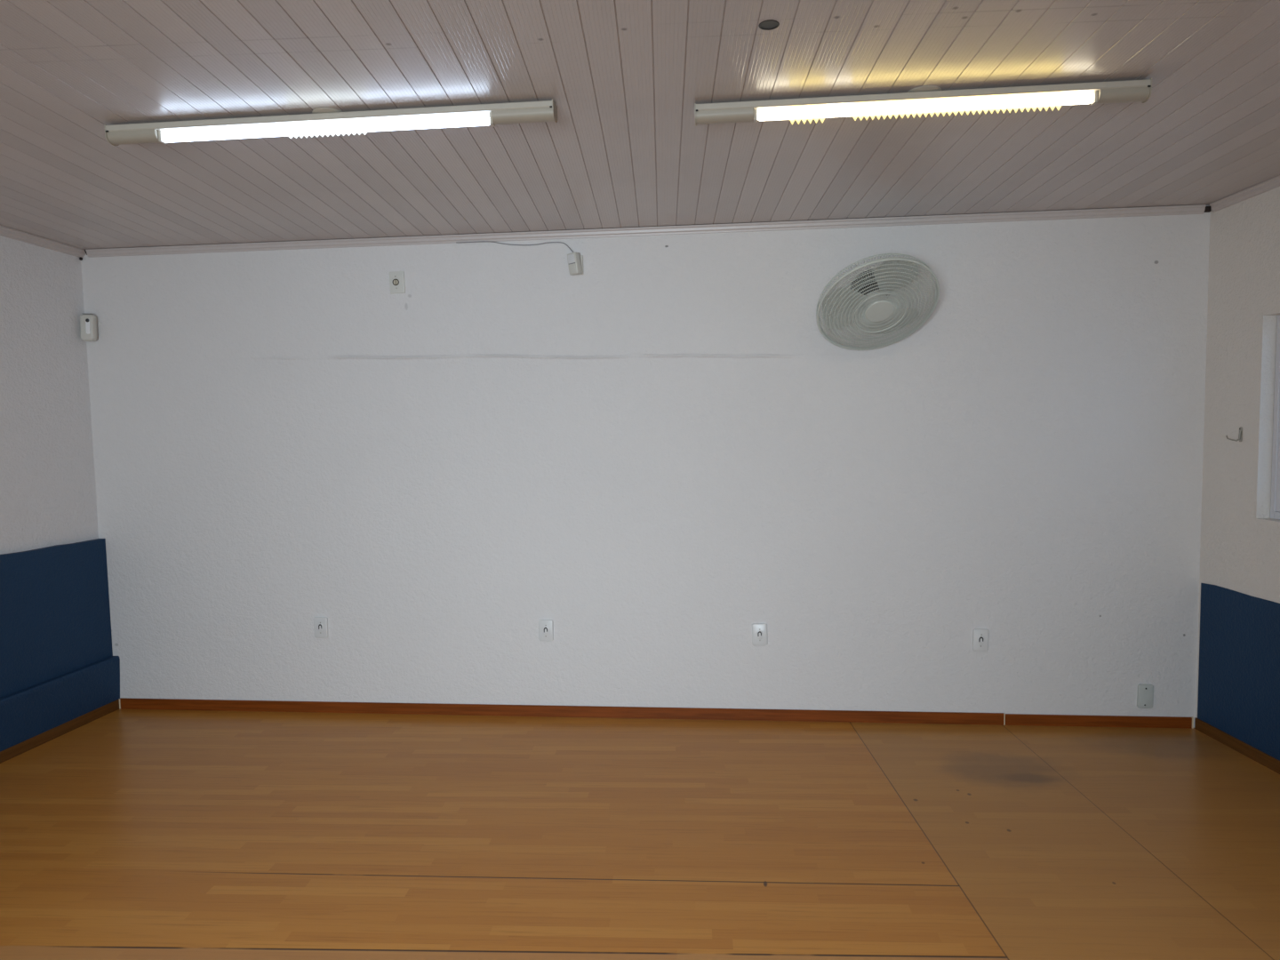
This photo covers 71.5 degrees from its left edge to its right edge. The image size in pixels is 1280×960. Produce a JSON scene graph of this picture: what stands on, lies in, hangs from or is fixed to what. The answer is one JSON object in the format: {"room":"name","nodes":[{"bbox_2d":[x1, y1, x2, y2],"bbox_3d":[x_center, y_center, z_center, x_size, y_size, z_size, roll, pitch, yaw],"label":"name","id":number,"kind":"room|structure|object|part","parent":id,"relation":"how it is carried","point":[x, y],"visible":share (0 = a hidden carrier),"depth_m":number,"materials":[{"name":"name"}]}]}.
{"room":"empty room","nodes":[
{"label":"empty room","id":0,"kind":"room"},
{"bbox_2d":[0,235,98,554],"bbox_3d":[-3.867,0.158,1.582,0.200,3.034,7.505,0,4,8],"label":"wall","id":1,"kind":"structure","parent":0,"point":[48,489],"depth_m":4.90,"materials":[{"name":"white paint"}]},
{"bbox_2d":[0,224,85,260],"bbox_3d":[-3.771,-1.173,1.465,0.044,0.365,7.507,0,4,8],"label":"crown molding","id":2,"kind":"structure","parent":1,"relation":"attached to","point":[4,231],"depth_m":4.87,"materials":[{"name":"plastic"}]},
{"bbox_2d":[0,538,112,697],"bbox_3d":[-3.733,0.983,1.628,0.042,0.732,7.507,0,4,8],"label":"wall panel","id":3,"kind":"object","parent":1,"relation":"attached to","point":[55,621],"visible":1,"depth_m":4.90,"materials":[{"name":"blue fabric"}]},
{"bbox_2d":[0,699,119,763],"bbox_3d":[-3.706,1.639,1.668,0.073,0.060,7.494,0,4,8],"label":"baseboard","id":4,"kind":"structure","parent":1,"relation":"attached to","point":[23,747],"depth_m":4.90,"materials":[{"name":"brown wood"}]},
{"bbox_2d":[0,656,119,751],"bbox_3d":[-3.702,1.478,1.663,0.085,0.262,7.508,0,4,8],"label":"wall panel","id":5,"kind":"object","parent":1,"relation":"attached to","point":[26,714],"visible":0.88,"depth_m":4.89,"materials":[{"name":"blue fabric"}]},
{"bbox_2d":[0,708,1279,959],"bbox_3d":[-0.180,1.693,1.309,8.638,0.120,7.900,-1,4,6],"label":"floor","id":6,"kind":"structure","parent":0,"point":[125,834],"depth_m":3.58,"materials":[{"name":"laminate"}]},
{"bbox_2d":[0,0,1279,249],"bbox_3d":[-0.005,-1.249,1.064,9.223,0.339,7.901,-1,4,6],"label":"ceiling","id":7,"kind":"structure","parent":0,"point":[625,79],"depth_m":3.14,"materials":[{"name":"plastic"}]},
{"bbox_2d":[104,99,557,145],"bbox_3d":[-1.107,-1.257,3.151,1.640,0.085,0.113,-1,4,6],"label":"ceiling lamp","id":8,"kind":"object","parent":7,"relation":"attached to","point":[327,121],"visible":1,"depth_m":3.13,"materials":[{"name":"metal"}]},
{"bbox_2d":[758,19,779,30],"bbox_3d":[0.368,-1.298,2.533,0.059,0.008,0.059,-1,4,6],"label":"ceiling vent","id":9,"kind":"object","parent":7,"relation":"attached to","point":[766,25],"depth_m":2.53,"materials":[{"name":"black plastic"}]},
{"bbox_2d":[694,78,1151,126],"bbox_3d":[0.939,-1.278,3.035,1.500,0.092,0.113,-1,4,6],"label":"ceiling lamp","id":10,"kind":"object","parent":7,"relation":"attached to","point":[925,100],"visible":1,"depth_m":3.01,"materials":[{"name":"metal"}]},
{"bbox_2d":[80,205,1210,727],"bbox_3d":[-0.143,-0.017,5.056,6.603,2.726,0.200,-1,4,6],"label":"wall","id":11,"kind":"structure","parent":0,"point":[659,452],"depth_m":4.93,"materials":[{"name":"white paint"}]},
{"bbox_2d":[80,313,97,341],"bbox_3d":[-3.205,-0.886,5.167,0.083,0.158,0.062,-2,4,-11],"label":"wall sensor","id":12,"kind":"object","parent":11,"relation":"attached to","point":[88,322],"visible":1,"depth_m":5.14,"materials":[{"name":"plastic"}]},
{"bbox_2d":[313,616,328,638],"bbox_3d":[-1.865,0.862,5.195,0.083,0.124,0.018,-1,4,6],"label":"power outlet","id":13,"kind":"object","parent":11,"relation":"attached to","point":[321,630],"visible":1,"depth_m":5.19,"materials":[{"name":"white plastic"}]},
{"bbox_2d":[389,271,405,294],"bbox_3d":[-1.365,-1.110,4.991,0.086,0.122,0.016,-2,4,6],"label":"wall socket","id":14,"kind":"object","parent":11,"relation":"attached to","point":[396,283],"visible":1,"depth_m":4.99,"materials":[{"name":"plastic"}]},
{"bbox_2d":[456,240,573,252],"bbox_3d":[-0.690,-1.277,4.899,0.662,0.091,0.031,-1,4,6],"label":"cable","id":15,"kind":"object","parent":11,"relation":"attached to","point":[478,241],"visible":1,"depth_m":4.91,"materials":[{"name":"white plastic"}]},
{"bbox_2d":[538,619,553,641],"bbox_3d":[-0.535,0.857,5.055,0.083,0.124,0.018,0,4,6],"label":"power outlet","id":16,"kind":"object","parent":11,"relation":"attached to","point":[546,627],"visible":1,"depth_m":5.05,"materials":[{"name":"white plastic"}]},
{"bbox_2d":[567,252,583,275],"bbox_3d":[-0.356,-1.180,4.852,0.082,0.122,0.072,-1,4,6],"label":"wall sensor","id":17,"kind":"object","parent":11,"relation":"attached to","point":[575,260],"visible":1,"depth_m":4.83,"materials":[{"name":"plastic"}]},
{"bbox_2d":[84,204,1211,257],"bbox_3d":[-0.158,-1.346,4.839,6.154,0.041,0.030,-1,4,6],"label":"crown molding","id":18,"kind":"structure","parent":11,"relation":"attached to","point":[1200,209],"depth_m":4.80,"materials":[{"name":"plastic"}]},
{"bbox_2d":[119,697,1193,728],"bbox_3d":[-0.101,1.319,5.046,6.114,0.062,0.014,-1,4,6],"label":"baseboard","id":19,"kind":"structure","parent":11,"relation":"attached to","point":[125,703],"depth_m":5.01,"materials":[{"name":"brown wood"}]},
{"bbox_2d":[752,623,767,645],"bbox_3d":[0.664,0.858,4.929,0.083,0.124,0.018,-2,4,6],"label":"power outlet","id":20,"kind":"object","parent":11,"relation":"attached to","point":[759,630],"visible":1,"depth_m":4.92,"materials":[{"name":"white plastic"}]},
{"bbox_2d":[816,253,939,350],"bbox_3d":[1.192,-0.885,4.475,0.605,0.432,0.542,-1,4,6],"label":"wall fan","id":21,"kind":"object","parent":11,"relation":"attached to","point":[868,293],"visible":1,"depth_m":4.42,"materials":[{"name":"plastic"}]},
{"bbox_3d":[1.013,-0.860,4.468,0.200,0.187,0.178,3,6,43],"label":"blade","id":22,"kind":"part","parent":21,"relation":"part of","materials":[{"name":"white plastic"}]},
{"bbox_3d":[1.177,-0.976,4.521,0.206,0.178,0.192,-1,4,6],"label":"motor","id":23,"kind":"part","parent":21,"relation":"part of","materials":[{"name":"white plastic"}]},
{"bbox_3d":[1.300,-0.828,4.585,0.247,0.130,0.181,-2,4,-11],"label":"blade","id":24,"kind":"part","parent":21,"relation":"part of","materials":[{"name":"white plastic"}]},
{"bbox_3d":[1.249,-0.980,4.325,0.185,0.158,0.224,1,5,27],"label":"blade","id":25,"kind":"part","parent":21,"relation":"part of","materials":[{"name":"white plastic"}]},
{"bbox_2d":[972,628,989,651],"bbox_3d":[1.843,0.867,4.806,0.083,0.124,0.018,1,5,6],"label":"power outlet","id":26,"kind":"object","parent":11,"relation":"attached to","point":[980,636],"visible":1,"depth_m":4.80,"materials":[{"name":"white plastic"}]},
{"bbox_2d":[1136,683,1153,708],"bbox_3d":[2.696,1.153,4.740,0.080,0.130,0.015,1,4,6],"label":"blank plate","id":27,"kind":"object","parent":11,"relation":"attached to","point":[1145,693],"visible":1,"depth_m":4.73,"materials":[{"name":"white plastic"}]},
{"bbox_2d":[1195,186,1279,718],"bbox_3d":[3.164,0.086,0.848,0.200,3.034,7.574,-1,4,-2],"label":"wall","id":28,"kind":"structure","parent":0,"point":[1240,548],"depth_m":4.33,"materials":[{"name":"beige paint"}]},
{"bbox_2d":[1225,426,1242,441],"bbox_3d":[2.900,-0.222,4.343,0.076,0.074,0.022,-1,4,-2],"label":"wall hook","id":29,"kind":"object","parent":28,"relation":"attached to","point":[1240,436],"visible":1,"depth_m":4.34,"materials":[{"name":"metal"}]},
{"bbox_3d":[2.936,-0.222,4.344,0.003,0.074,0.022,-1,4,-2],"label":"plate","id":30,"kind":"part","parent":29,"relation":"part of","materials":[{"name":"metal"}]},
{"bbox_2d":[1194,717,1279,774],"bbox_3d":[3.085,1.571,0.948,0.012,0.060,7.558,-1,4,-2],"label":"baseboard","id":31,"kind":"structure","parent":28,"relation":"attached to","point":[1269,762],"depth_m":4.39,"materials":[{"name":"brown wood"}]},
{"bbox_2d":[1197,583,1279,759],"bbox_3d":[3.082,1.171,0.917,0.003,0.743,7.556,-1,4,-2],"label":"wall panel","id":32,"kind":"object","parent":28,"relation":"attached to","point":[1238,696],"visible":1,"depth_m":4.37,"materials":[{"name":"blue fabric"}]},
{"bbox_2d":[1209,175,1279,211],"bbox_3d":[3.027,-1.249,0.728,0.026,0.347,7.542,-1,4,-2],"label":"crown molding","id":33,"kind":"structure","parent":28,"relation":"attached to","point":[1270,184],"depth_m":4.25,"materials":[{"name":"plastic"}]},
{"bbox_2d":[1270,315,1279,519],"bbox_3d":[3.059,-0.247,3.545,0.060,0.958,1.356,-1,4,-2],"label":"window","id":34,"kind":"structure","parent":28,"relation":"in","point":[1275,503],"depth_m":4.20,"materials":[{"name":"white metal"}]},
{"bbox_3d":[3.037,-0.270,3.858,0.024,0.888,0.669,-1,4,-2],"label":"sash","id":35,"kind":"part","parent":34,"relation":"part of","materials":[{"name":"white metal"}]}
]}

